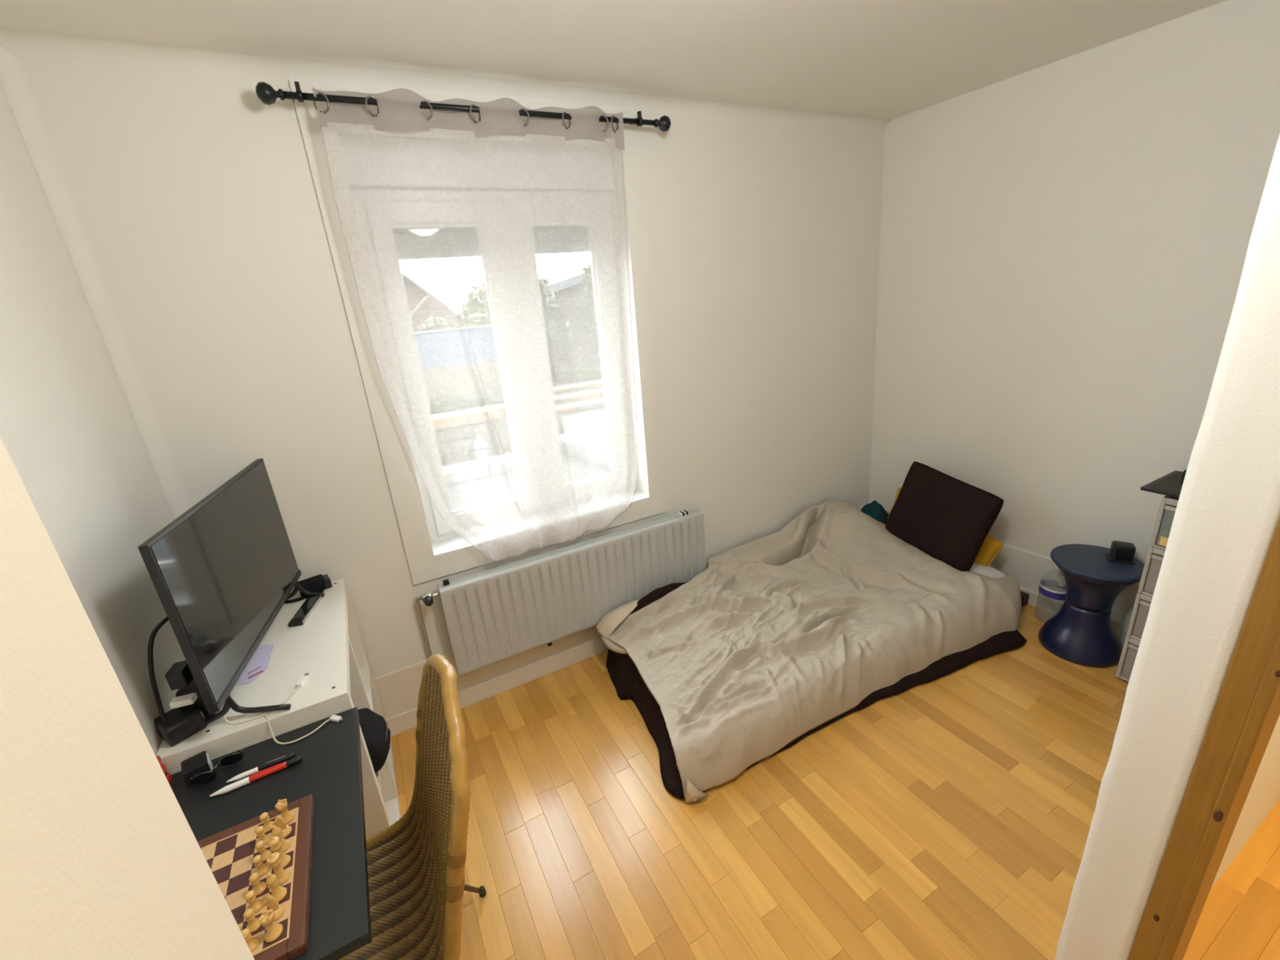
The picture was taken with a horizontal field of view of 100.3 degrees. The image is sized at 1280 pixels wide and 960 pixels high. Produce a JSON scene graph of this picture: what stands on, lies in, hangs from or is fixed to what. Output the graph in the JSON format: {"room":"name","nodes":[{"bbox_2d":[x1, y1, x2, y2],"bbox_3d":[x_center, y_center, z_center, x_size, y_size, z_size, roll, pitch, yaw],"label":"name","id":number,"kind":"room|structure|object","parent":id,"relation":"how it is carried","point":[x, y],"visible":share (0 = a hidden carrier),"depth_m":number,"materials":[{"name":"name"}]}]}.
{"room":"bedroom","nodes":[
{"label":"bedroom","id":0,"kind":"room"},
{"bbox_2d":[0,82,186,755],"bbox_3d":[-1.068,0.372,0.678,0.250,2.440,2.373,-14,21,-25],"label":"wall","id":1,"kind":"structure","parent":0,"point":[68,429],"depth_m":1.27,"materials":[{"name":"paint"}]},
{"bbox_2d":[0,436,254,959],"bbox_3d":[-0.132,0.743,-0.608,0.816,2.440,1.926,-14,21,-25],"label":"wall","id":2,"kind":"structure","parent":0,"point":[100,859],"depth_m":0.22,"materials":[{"name":"beige paint"}]},
{"bbox_2d":[23,64,884,678],"bbox_3d":[-0.036,-0.044,2.723,4.100,3.500,0.290,-14,21,-25],"label":"wall","id":3,"kind":"structure","parent":0,"point":[197,199],"depth_m":2.06,"materials":[{"name":"paint"}]},
{"bbox_2d":[0,46,192,519],"bbox_3d":[-1.513,-0.098,1.673,0.013,2.140,0.064,1,20,17],"label":"trim","id":4,"kind":"structure","parent":3,"relation":"attached to","point":[15,81],"depth_m":1.51,"materials":[{"name":"paint"}]},
{"bbox_2d":[0,27,893,134],"bbox_3d":[-0.164,-1.438,2.024,3.295,0.055,0.055,-14,21,-25],"label":"trim","id":5,"kind":"structure","parent":3,"relation":"attached to","point":[28,47],"depth_m":1.66,"materials":[{"name":"paint"}]},
{"bbox_2d":[255,81,671,132],"bbox_3d":[-0.503,-1.271,1.848,1.388,0.062,0.112,-14,21,-25],"label":"curtain rod","id":6,"kind":"object","parent":3,"relation":"attached to","point":[265,93],"visible":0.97,"depth_m":1.72,"materials":[{"name":"black metal"}]},
{"bbox_2d":[311,87,637,560],"bbox_3d":[-0.495,-0.499,2.132,1.033,1.702,0.198,-14,21,-25],"label":"sheer curtain","id":7,"kind":"object","parent":6,"relation":"hanging from","point":[398,109],"visible":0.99,"depth_m":1.97,"materials":[{"name":"white fabric"}]},
{"bbox_2d":[288,79,666,584],"bbox_3d":[-0.466,-0.525,2.155,1.203,1.735,0.012,-14,21,-25],"label":"trim","id":8,"kind":"structure","parent":3,"relation":"attached to","point":[394,448],"depth_m":2.06,"materials":[{"name":"paint"}]},
{"bbox_2d":[337,133,648,557],"bbox_3d":[-0.550,-0.542,2.332,1.095,1.575,0.398,-14,21,-25],"label":"window","id":9,"kind":"structure","parent":3,"relation":"in","point":[445,540],"depth_m":2.18,"materials":[{"name":"white plastic"}]},
{"bbox_2d":[385,636,608,737],"bbox_3d":[0.045,0.771,2.821,3.365,0.088,0.012,-14,21,-25],"label":"trim","id":10,"kind":"structure","parent":3,"relation":"attached to","point":[407,720],"depth_m":2.50,"materials":[{"name":"paint"}]},
{"bbox_2d":[414,508,706,676],"bbox_3d":[-0.286,0.523,2.511,1.383,0.511,0.112,-14,21,-25],"label":"radiator","id":11,"kind":"object","parent":3,"relation":"attached to","point":[495,615],"visible":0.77,"depth_m":2.42,"materials":[{"name":"white metal"}]},
{"bbox_2d":[437,508,702,590],"bbox_3d":[-0.257,0.299,2.448,1.284,0.013,0.051,-14,21,-25],"label":"grille","id":12,"kind":"object","parent":11,"relation":"attached to","point":[490,575],"depth_m":2.39,"materials":[{"name":"grey metal"}]},
{"bbox_2d":[373,506,862,719],"bbox_3d":[0.027,0.645,2.787,3.360,0.232,0.012,-14,21,-25],"label":"baseboard","id":13,"kind":"structure","parent":3,"relation":"attached to","point":[397,691],"depth_m":2.34,"materials":[{"name":"paint"}]},
{"bbox_2d":[0,0,1226,119],"bbox_3d":[0.643,-1.082,0.574,4.500,0.100,4.300,-14,21,-25],"label":"ceiling","id":14,"kind":"structure","parent":0,"point":[883,59],"depth_m":1.64,"materials":[{"name":"paint"}]},
{"bbox_2d":[391,604,1279,959],"bbox_3d":[0.876,1.328,1.345,4.500,0.120,4.150,-14,21,-25],"label":"floor","id":15,"kind":"structure","parent":0,"point":[949,816],"depth_m":1.75,"materials":[{"name":"brown wood"}]},
{"bbox_2d":[168,706,371,959],"bbox_3d":[-0.758,1.069,1.193,0.410,0.722,0.624,-14,21,-25],"label":"desk","id":16,"kind":"object","parent":15,"relation":"on","point":[329,770],"visible":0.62,"depth_m":1.15,"materials":[{"name":"black laminate"}]},
{"bbox_2d":[155,755,171,782],"bbox_3d":[-1.097,0.664,1.221,0.018,0.074,0.028,-14,21,-25],"label":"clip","id":17,"kind":"object","parent":16,"relation":"on","point":[168,775],"visible":0.31,"depth_m":1.23,"materials":[{"name":"plastic"}]},
{"bbox_2d":[180,751,213,786],"bbox_3d":[-1.029,0.670,1.242,0.051,0.038,0.056,-21,25,-39],"label":"case","id":18,"kind":"object","parent":16,"relation":"on","point":[200,762],"visible":0.82,"depth_m":1.23,"materials":[{"name":"black plastic"}]},
{"bbox_2d":[189,748,244,784],"bbox_3d":[-0.981,0.663,1.245,0.100,0.038,0.072,-14,21,-25],"label":"sunglasses","id":19,"kind":"object","parent":16,"relation":"on","point":[228,760],"visible":1,"depth_m":1.24,"materials":[{"name":"black plastic"}]},
{"bbox_2d":[197,794,314,959],"bbox_3d":[-0.769,0.762,0.945,0.326,0.021,0.329,-14,21,-25],"label":"board","id":20,"kind":"object","parent":16,"relation":"on","point":[229,853],"visible":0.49,"depth_m":0.99,"materials":[{"name":"brown wood"}]},
{"bbox_2d":[240,928,258,952],"bbox_3d":[-0.639,0.747,0.870,0.024,0.038,0.024,-14,21,-25],"label":"pawn","id":21,"kind":"object","parent":20,"relation":"on","point":[252,943],"visible":0.58,"depth_m":0.87,"materials":[{"name":"beige wood"}]},
{"bbox_2d":[243,907,261,933],"bbox_3d":[-0.655,0.738,0.899,0.024,0.038,0.024,-14,21,-25],"label":"pawn","id":22,"kind":"object","parent":20,"relation":"on","point":[253,925],"visible":0.9,"depth_m":0.90,"materials":[{"name":"beige wood"}]},
{"bbox_2d":[244,890,262,913],"bbox_3d":[-0.673,0.730,0.927,0.024,0.038,0.024,-14,21,-25],"label":"pawn","id":23,"kind":"object","parent":20,"relation":"on","point":[256,904],"visible":0.89,"depth_m":0.92,"materials":[{"name":"beige wood"}]},
{"bbox_2d":[248,872,266,896],"bbox_3d":[-0.687,0.721,0.956,0.024,0.038,0.024,-14,21,-25],"label":"pawn","id":24,"kind":"object","parent":20,"relation":"on","point":[259,887],"visible":0.94,"depth_m":0.95,"materials":[{"name":"beige wood"}]},
{"bbox_2d":[252,854,269,877],"bbox_3d":[-0.704,0.711,0.989,0.024,0.038,0.024,-14,21,-25],"label":"pawn","id":25,"kind":"object","parent":20,"relation":"on","point":[262,869],"visible":0.93,"depth_m":0.98,"materials":[{"name":"beige wood"}]},
{"bbox_2d":[254,826,271,845],"bbox_3d":[-0.740,0.694,1.045,0.024,0.038,0.024,-14,21,-25],"label":"pawn","id":26,"kind":"object","parent":20,"relation":"on","point":[260,831],"visible":0.86,"depth_m":1.04,"materials":[{"name":"beige wood"}]},
{"bbox_2d":[255,840,271,862],"bbox_3d":[-0.718,0.703,1.015,0.024,0.038,0.024,-14,21,-25],"label":"pawn","id":27,"kind":"object","parent":20,"relation":"on","point":[260,846],"visible":0.84,"depth_m":1.01,"materials":[{"name":"beige wood"}]},
{"bbox_2d":[259,812,273,833],"bbox_3d":[-0.752,0.685,1.074,0.024,0.038,0.024,-14,21,-25],"label":"pawn","id":28,"kind":"object","parent":20,"relation":"on","point":[264,818],"visible":0.9,"depth_m":1.07,"materials":[{"name":"beige wood"}]},
{"bbox_2d":[257,908,283,942],"bbox_3d":[-0.612,0.735,0.883,0.027,0.047,0.027,-14,21,-25],"label":"chess rook","id":29,"kind":"object","parent":20,"relation":"on","point":[273,931],"visible":1,"depth_m":0.88,"materials":[{"name":"beige wood"}]},
{"bbox_2d":[262,893,284,921],"bbox_3d":[-0.629,0.727,0.913,0.027,0.046,0.027,-14,21,-25],"label":"knight","id":30,"kind":"object","parent":20,"relation":"on","point":[271,901],"visible":0.83,"depth_m":0.91,"materials":[{"name":"beige wood"}]},
{"bbox_2d":[266,872,287,902],"bbox_3d":[-0.644,0.713,0.940,0.027,0.057,0.027,-14,21,-25],"label":"bishop","id":31,"kind":"object","parent":20,"relation":"on","point":[279,892],"visible":0.93,"depth_m":0.94,"materials":[{"name":"beige wood"}]},
{"bbox_2d":[266,851,290,885],"bbox_3d":[-0.658,0.701,0.969,0.027,0.062,0.027,-14,21,-25],"label":"chess queen","id":32,"kind":"object","parent":20,"relation":"on","point":[273,860],"visible":0.87,"depth_m":0.97,"materials":[{"name":"beige wood"}]},
{"bbox_2d":[266,835,290,868],"bbox_3d":[-0.676,0.688,0.995,0.027,0.072,0.027,-14,21,-25],"label":"king","id":33,"kind":"object","parent":20,"relation":"on","point":[274,843],"visible":0.84,"depth_m":0.99,"materials":[{"name":"beige wood"}]},
{"bbox_2d":[271,825,290,852],"bbox_3d":[-0.695,0.686,1.027,0.027,0.057,0.027,-14,21,-25],"label":"bishop","id":34,"kind":"object","parent":20,"relation":"on","point":[276,831],"visible":0.72,"depth_m":1.03,"materials":[{"name":"beige wood"}]},
{"bbox_2d":[272,815,292,838],"bbox_3d":[-0.711,0.683,1.058,0.027,0.046,0.027,-14,21,-25],"label":"knight","id":35,"kind":"object","parent":20,"relation":"on","point":[279,820],"visible":0.8,"depth_m":1.06,"materials":[{"name":"beige wood"}]},
{"bbox_2d":[275,798,294,824],"bbox_3d":[-0.724,0.673,1.087,0.027,0.047,0.027,-14,21,-25],"label":"chess rook","id":36,"kind":"object","parent":20,"relation":"on","point":[281,806],"visible":0.93,"depth_m":1.08,"materials":[{"name":"beige wood"}]},
{"bbox_2d":[209,755,302,796],"bbox_3d":[-0.874,0.677,1.220,0.176,0.016,0.014,-15,22,-28],"label":"pen","id":37,"kind":"object","parent":16,"relation":"on","point":[269,771],"visible":1,"depth_m":1.22,"materials":[{"name":"red plastic"}]},
{"bbox_2d":[226,752,294,782],"bbox_3d":[-0.882,0.671,1.245,0.134,0.012,0.011,-15,22,-27],"label":"pen","id":38,"kind":"object","parent":16,"relation":"on","point":[286,757],"visible":1,"depth_m":1.24,"materials":[{"name":"white plastic"}]},
{"bbox_2d":[219,672,342,744],"bbox_3d":[-0.917,0.580,1.359,0.205,0.115,0.217,14,27,43],"label":"charging cable","id":39,"kind":"object","parent":16,"relation":"on","point":[301,681],"visible":0.88,"depth_m":1.35,"materials":[{"name":"white plastic"}]},
{"bbox_2d":[155,577,400,838],"bbox_3d":[-1.092,0.873,1.756,0.402,0.773,0.738,-14,21,-25],"label":"shelf unit","id":40,"kind":"object","parent":15,"relation":"on","point":[329,646],"visible":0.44,"depth_m":1.51,"materials":[{"name":"white laminate"}]},
{"bbox_2d":[154,678,217,746],"bbox_3d":[-1.122,0.558,1.347,0.105,0.095,0.198,-2,19,7],"label":"power adapter","id":41,"kind":"object","parent":40,"relation":"on","point":[182,722],"visible":0.53,"depth_m":1.30,"materials":[{"name":"black plastic"}]},
{"bbox_2d":[147,616,168,723],"bbox_3d":[-1.148,0.451,1.307,0.018,0.239,0.143,-3,19,6],"label":"power cable","id":42,"kind":"object","parent":41,"relation":"attached to","point":[150,645],"visible":0.88,"depth_m":1.27,"materials":[{"name":"black plastic"}]},
{"bbox_2d":[137,457,324,724],"bbox_3d":[-1.117,0.276,1.514,0.202,0.515,0.711,-12,20,-19],"label":"television","id":43,"kind":"object","parent":40,"relation":"on","point":[221,572],"visible":1,"depth_m":1.37,"materials":[{"name":"black plastic"}]},
{"bbox_2d":[164,660,193,690],"bbox_3d":[-1.097,0.465,1.277,0.034,0.045,0.050,-10,20,-15],"label":"plug adapter","id":44,"kind":"object","parent":43,"relation":"attached to","point":[180,676],"visible":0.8,"depth_m":1.26,"materials":[{"name":"black plastic"}]},
{"bbox_2d":[168,692,197,708],"bbox_3d":[-1.077,0.521,1.261,0.045,0.015,0.025,-10,20,-15],"label":"connector","id":45,"kind":"object","parent":43,"relation":"attached to","point":[189,699],"visible":1,"depth_m":1.25,"materials":[{"name":"white plastic"}]},
{"bbox_2d":[235,644,274,684],"bbox_3d":[-1.123,0.533,1.560,0.083,0.001,0.206,-12,20,-20],"label":"leaflet","id":46,"kind":"object","parent":40,"relation":"on","point":[259,663],"visible":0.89,"depth_m":1.55,"materials":[{"name":"paper"}]},
{"bbox_2d":[288,590,324,626],"bbox_3d":[-1.134,0.435,1.823,0.044,0.016,0.206,-8,19,-9],"label":"remote control","id":47,"kind":"object","parent":40,"relation":"on","point":[300,618],"visible":0.88,"depth_m":1.79,"materials":[{"name":"black plastic"}]},
{"bbox_2d":[284,573,332,603],"bbox_3d":[-1.212,0.394,1.919,0.180,0.042,0.087,-18,23,-34],"label":"gadget","id":48,"kind":"object","parent":40,"relation":"on","point":[319,582],"visible":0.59,"depth_m":1.93,"materials":[{"name":"black plastic"}]},
{"bbox_2d":[357,707,390,773],"bbox_3d":[-0.869,0.808,1.619,0.206,0.152,0.226,-14,21,-25],"label":"bag","id":49,"kind":"object","parent":40,"relation":"on","point":[375,731],"visible":0.41,"depth_m":1.60,"materials":[{"name":"black fabric"}]},
{"bbox_2d":[338,653,486,959],"bbox_3d":[-0.627,0.930,1.137,0.642,1.000,0.557,-14,21,-25],"label":"rattan chair","id":50,"kind":"object","parent":15,"relation":"on","point":[415,864],"visible":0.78,"depth_m":1.16,"materials":[{"name":"wicker"}]},
{"bbox_2d":[605,582,1026,799],"bbox_3d":[0.846,0.667,2.537,2.040,0.348,1.022,-14,21,-25],"label":"mattress","id":51,"kind":"object","parent":15,"relation":"on","point":[628,683],"visible":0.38,"depth_m":2.34,"materials":[{"name":"brown fabric"}]},
{"bbox_2d":[595,498,1022,803],"bbox_3d":[0.821,0.581,2.611,2.010,0.440,1.027,-13,21,-23],"label":"duvet","id":52,"kind":"object","parent":51,"relation":"on","point":[783,633],"visible":0.99,"depth_m":2.40,"materials":[{"name":"beige fabric"}]},
{"bbox_2d":[861,500,888,524],"bbox_3d":[1.410,0.189,3.237,0.170,0.139,0.170,-14,21,-25],"label":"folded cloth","id":53,"kind":"object","parent":52,"relation":"on","point":[875,510],"visible":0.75,"depth_m":3.19,"materials":[{"name":"teal fabric"}]},
{"bbox_2d":[884,461,1004,571],"bbox_3d":[1.573,0.191,2.813,0.194,0.489,0.552,-14,21,-25],"label":"cushion","id":54,"kind":"object","parent":52,"relation":"on","point":[948,518],"visible":0.95,"depth_m":2.73,"materials":[{"name":"brown fabric"}]},
{"bbox_2d":[888,487,1003,567],"bbox_3d":[1.659,0.288,2.969,0.114,0.372,0.648,-15,22,-27],"label":"cushion","id":55,"kind":"object","parent":51,"relation":"on","point":[991,547],"visible":0.09,"depth_m":2.74,"materials":[{"name":"yellow fabric"}]},
{"bbox_2d":[969,562,1005,577],"bbox_3d":[1.552,0.412,3.005,0.331,0.118,0.827,-13,21,-23],"label":"bed pillow","id":56,"kind":"object","parent":51,"relation":"on","point":[990,571],"visible":0.06,"depth_m":2.72,"materials":[{"name":"white fabric"}]},
{"bbox_2d":[1020,591,1029,607],"bbox_3d":[2.004,0.622,2.826,0.052,0.061,0.070,-14,21,-25],"label":"wood block","id":57,"kind":"object","parent":15,"relation":"on","point":[1024,597],"visible":0.46,"depth_m":2.79,"materials":[{"name":"brown wood"}]},
{"bbox_2d":[1034,564,1066,614],"bbox_3d":[2.049,0.556,2.639,0.132,0.302,0.132,-7,19,-7],"label":"container","id":58,"kind":"object","parent":15,"relation":"on","point":[1052,583],"visible":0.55,"depth_m":2.63,"materials":[{"name":"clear plastic"}]},
{"bbox_2d":[1038,543,1144,667],"bbox_3d":[2.016,0.562,2.406,0.331,0.450,0.331,-14,21,-25],"label":"stool","id":59,"kind":"object","parent":15,"relation":"on","point":[1082,633],"visible":0.93,"depth_m":2.34,"materials":[{"name":"blue plastic"}]},
{"bbox_2d":[1106,540,1135,564],"bbox_3d":[2.086,0.310,2.312,0.090,0.075,0.072,8,23,32],"label":"alarm clock","id":60,"kind":"object","parent":59,"relation":"on","point":[1122,552],"visible":1,"depth_m":2.29,"materials":[{"name":"black plastic"}]},
{"bbox_2d":[1119,606,1133,649],"bbox_3d":[2.228,0.665,2.401,0.092,0.226,0.092,-14,21,-25],"label":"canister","id":61,"kind":"object","parent":15,"relation":"on","point":[1127,615],"visible":0.16,"depth_m":2.41,"materials":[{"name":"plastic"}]},
{"bbox_2d":[1115,495,1178,681],"bbox_3d":[2.202,0.474,2.036,0.284,0.830,0.388,-14,21,-25],"label":"storage drawers","id":62,"kind":"object","parent":15,"relation":"on","point":[1168,505],"visible":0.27,"depth_m":2.11,"materials":[{"name":"plastic"}]},
{"bbox_2d":[1140,470,1182,499],"bbox_3d":[2.143,0.056,1.940,0.305,0.028,0.405,-14,21,-25],"label":"flat tray","id":63,"kind":"object","parent":62,"relation":"on","point":[1169,485],"visible":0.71,"depth_m":2.03,"materials":[{"name":"black plastic"}]},
{"bbox_2d":[1180,469,1186,484],"bbox_3d":[2.139,-0.007,1.988,0.143,0.058,0.142,-14,21,-25],"label":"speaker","id":64,"kind":"object","parent":63,"relation":"on","point":[1185,470],"visible":0.11,"depth_m":2.01},
{"bbox_2d":[869,0,1279,585],"bbox_3d":[2.067,-0.488,2.389,0.510,2.430,2.090,-14,21,-25],"label":"wall","id":65,"kind":"structure","parent":0,"point":[1064,242],"depth_m":2.28,"materials":[{"name":"paint"}]},
{"bbox_2d":[884,508,1138,622],"bbox_3d":[2.022,0.512,2.787,0.046,0.292,1.837,-17,22,-31],"label":"baseboard","id":66,"kind":"structure","parent":65,"relation":"attached to","point":[1027,569],"depth_m":2.75,"materials":[{"name":"paint"}]},
{"bbox_2d":[1019,587,1122,637],"bbox_3d":[2.037,0.613,2.826,0.031,0.075,1.837,-17,22,-31],"label":"trim","id":67,"kind":"structure","parent":65,"relation":"attached to","point":[1043,602],"depth_m":2.73,"materials":[{"name":"paint"}]},
{"bbox_2d":[1054,134,1279,959],"bbox_3d":[1.739,-0.074,1.280,1.782,2.430,0.127,-14,21,-25],"label":"wall","id":68,"kind":"structure","parent":0,"point":[1227,516],"depth_m":0.94,"materials":[{"name":"paint"}]},
{"bbox_2d":[1128,519,1279,959],"bbox_3d":[1.060,0.290,0.899,0.121,2.100,0.057,-14,21,-25],"label":"door frame","id":69,"kind":"structure","parent":68,"relation":"in","point":[1246,714],"depth_m":0.95,"materials":[{"name":"brown wood"}]},
{"label":"outside","id":70,"kind":"structure","parent":0,"visible":0},
{"bbox_2d":[429,359,611,511],"bbox_3d":[-10.769,-10.246,39.842,70.000,0.200,77.500,-14,21,-25],"label":"ground","id":71,"kind":"structure","parent":70,"point":[578,417],"depth_m":8.22,"materials":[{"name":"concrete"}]},
{"bbox_2d":[402,273,447,312],"bbox_3d":[-17.172,-12.110,38.885,4.900,4.930,8.640,-14,21,-25],"label":"brick house","id":72,"kind":"structure","parent":71,"relation":"on","point":[415,296],"depth_m":35.38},
{"bbox_2d":[426,394,444,414],"bbox_3d":[-5.193,-1.675,12.718,1.008,0.724,0.772,-4,19,1],"label":"plant","id":73,"kind":"object","parent":71,"relation":"on","point":[431,399],"visible":0.2,"depth_m":12.70,"materials":[{"name":"green plant"}]},
{"bbox_2d":[410,293,462,350],"bbox_3d":[-13.680,-9.943,33.949,4.100,3.550,2.380,-14,21,-25],"label":"lean to","id":74,"kind":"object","parent":71,"relation":"on","point":[433,304],"visible":0.31,"depth_m":32.91,"materials":[{"name":"brown brick"}]},
{"bbox_2d":[417,314,461,362],"bbox_3d":[-7.226,-4.761,19.403,1.898,2.425,1.456,-14,21,-25],"label":"bush","id":75,"kind":"object","parent":71,"relation":"on","point":[441,325],"visible":0.09,"depth_m":19.06,"materials":[{"name":"green plant"}]},
{"bbox_2d":[432,390,474,413],"bbox_3d":[-4.628,-1.881,13.250,1.134,0.677,0.827,-14,21,-25],"label":"plant","id":76,"kind":"object","parent":71,"relation":"on","point":[446,397],"visible":0.48,"depth_m":13.07,"materials":[{"name":"green plant"}]},
{"bbox_2d":[422,360,502,398],"bbox_3d":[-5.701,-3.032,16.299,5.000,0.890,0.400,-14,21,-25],"label":"wall","id":77,"kind":"structure","parent":71,"relation":"on","point":[467,367],"depth_m":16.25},
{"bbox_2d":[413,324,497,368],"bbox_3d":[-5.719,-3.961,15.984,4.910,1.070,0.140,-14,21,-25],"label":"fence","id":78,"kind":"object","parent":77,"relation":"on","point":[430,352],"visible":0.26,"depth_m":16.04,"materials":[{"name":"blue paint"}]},
{"bbox_2d":[448,301,488,327],"bbox_3d":[-14.288,-13.031,43.815,3.200,2.980,10.640,-14,21,-25],"label":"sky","id":79,"kind":"structure","parent":71,"relation":"on","point":[455,308],"depth_m":41.27,"materials":[{"name":"tile"}]},
{"bbox_2d":[459,281,489,326],"bbox_3d":[-7.490,-7.929,26.607,2.744,3.632,1.963,-14,21,-25],"label":"tree","id":80,"kind":"object","parent":71,"relation":"on","point":[465,308],"visible":0.21,"depth_m":25.80,"materials":[{"name":"green plant"}]},
{"bbox_2d":[464,311,491,327],"bbox_3d":[-6.305,-5.590,21.605,1.678,2.415,1.251,-14,21,-25],"label":"bush","id":81,"kind":"object","parent":71,"relation":"on","point":[477,323],"visible":0.09,"depth_m":21.22,"materials":[{"name":"green plant"}]},
{"bbox_2d":[472,434,488,459],"bbox_3d":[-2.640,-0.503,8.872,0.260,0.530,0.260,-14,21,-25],"label":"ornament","id":82,"kind":"object","parent":71,"relation":"on","point":[482,443],"visible":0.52,"depth_m":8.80,"materials":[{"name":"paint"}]},
{"bbox_2d":[472,434,488,448],"bbox_3d":[-2.652,-0.644,8.823,0.260,0.230,0.260,-14,21,-25],"label":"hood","id":83,"kind":"object","parent":82,"relation":"attached to","point":[482,443],"depth_m":8.77,"materials":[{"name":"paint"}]},
{"bbox_2d":[472,390,504,407],"bbox_3d":[-3.690,-1.961,13.361,0.950,0.610,0.746,-14,21,-25],"label":"plant","id":84,"kind":"object","parent":71,"relation":"on","point":[491,394],"visible":0.41,"depth_m":13.18,"materials":[{"name":"green plant"}]},
{"bbox_2d":[431,403,564,466],"bbox_3d":[-2.673,-0.787,9.178,2.772,0.870,0.450,-14,21,-25],"label":"wall","id":85,"kind":"structure","parent":71,"relation":"on","point":[465,422],"depth_m":8.91,"materials":[{"name":"paint"}]},
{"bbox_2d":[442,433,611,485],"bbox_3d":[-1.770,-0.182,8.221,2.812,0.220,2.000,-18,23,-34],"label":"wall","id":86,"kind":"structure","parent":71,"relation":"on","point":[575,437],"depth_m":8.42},
{"bbox_2d":[538,276,573,386],"bbox_3d":[-1.979,-2.554,10.713,1.373,3.089,0.954,-14,21,-25],"label":"tree","id":87,"kind":"object","parent":71,"relation":"on","point":[541,283],"visible":0.28,"depth_m":10.56,"materials":[{"name":"green plant"}]},
{"bbox_2d":[541,270,600,386],"bbox_3d":[-1.948,-4.847,16.505,3.450,3.590,1.880,-14,21,-25],"label":"outbuilding","id":88,"kind":"structure","parent":71,"relation":"on","point":[577,337],"depth_m":15.80,"materials":[{"name":"grey brick"}]},
{"bbox_2d":[552,379,604,415],"bbox_3d":[-1.497,-2.100,13.381,2.630,0.400,1.800,-14,21,-25],"label":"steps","id":89,"kind":"structure","parent":71,"relation":"on","point":[594,384],"depth_m":13.16,"materials":[{"name":"beige stone"}]},
{"bbox_2d":[572,361,602,382],"bbox_3d":[-1.515,-3.044,15.597,1.052,0.795,0.839,-14,21,-25],"label":"shrub","id":90,"kind":"object","parent":71,"relation":"on","point":[589,367],"visible":0.45,"depth_m":15.38,"materials":[{"name":"green plant"}]},
{"bbox_2d":[576,264,599,353],"bbox_3d":[-0.905,-4.394,15.083,1.796,3.520,1.372,-14,21,-25],"label":"tree","id":91,"kind":"object","parent":71,"relation":"on","point":[584,308],"visible":0.12,"depth_m":14.60,"materials":[{"name":"green plant"}]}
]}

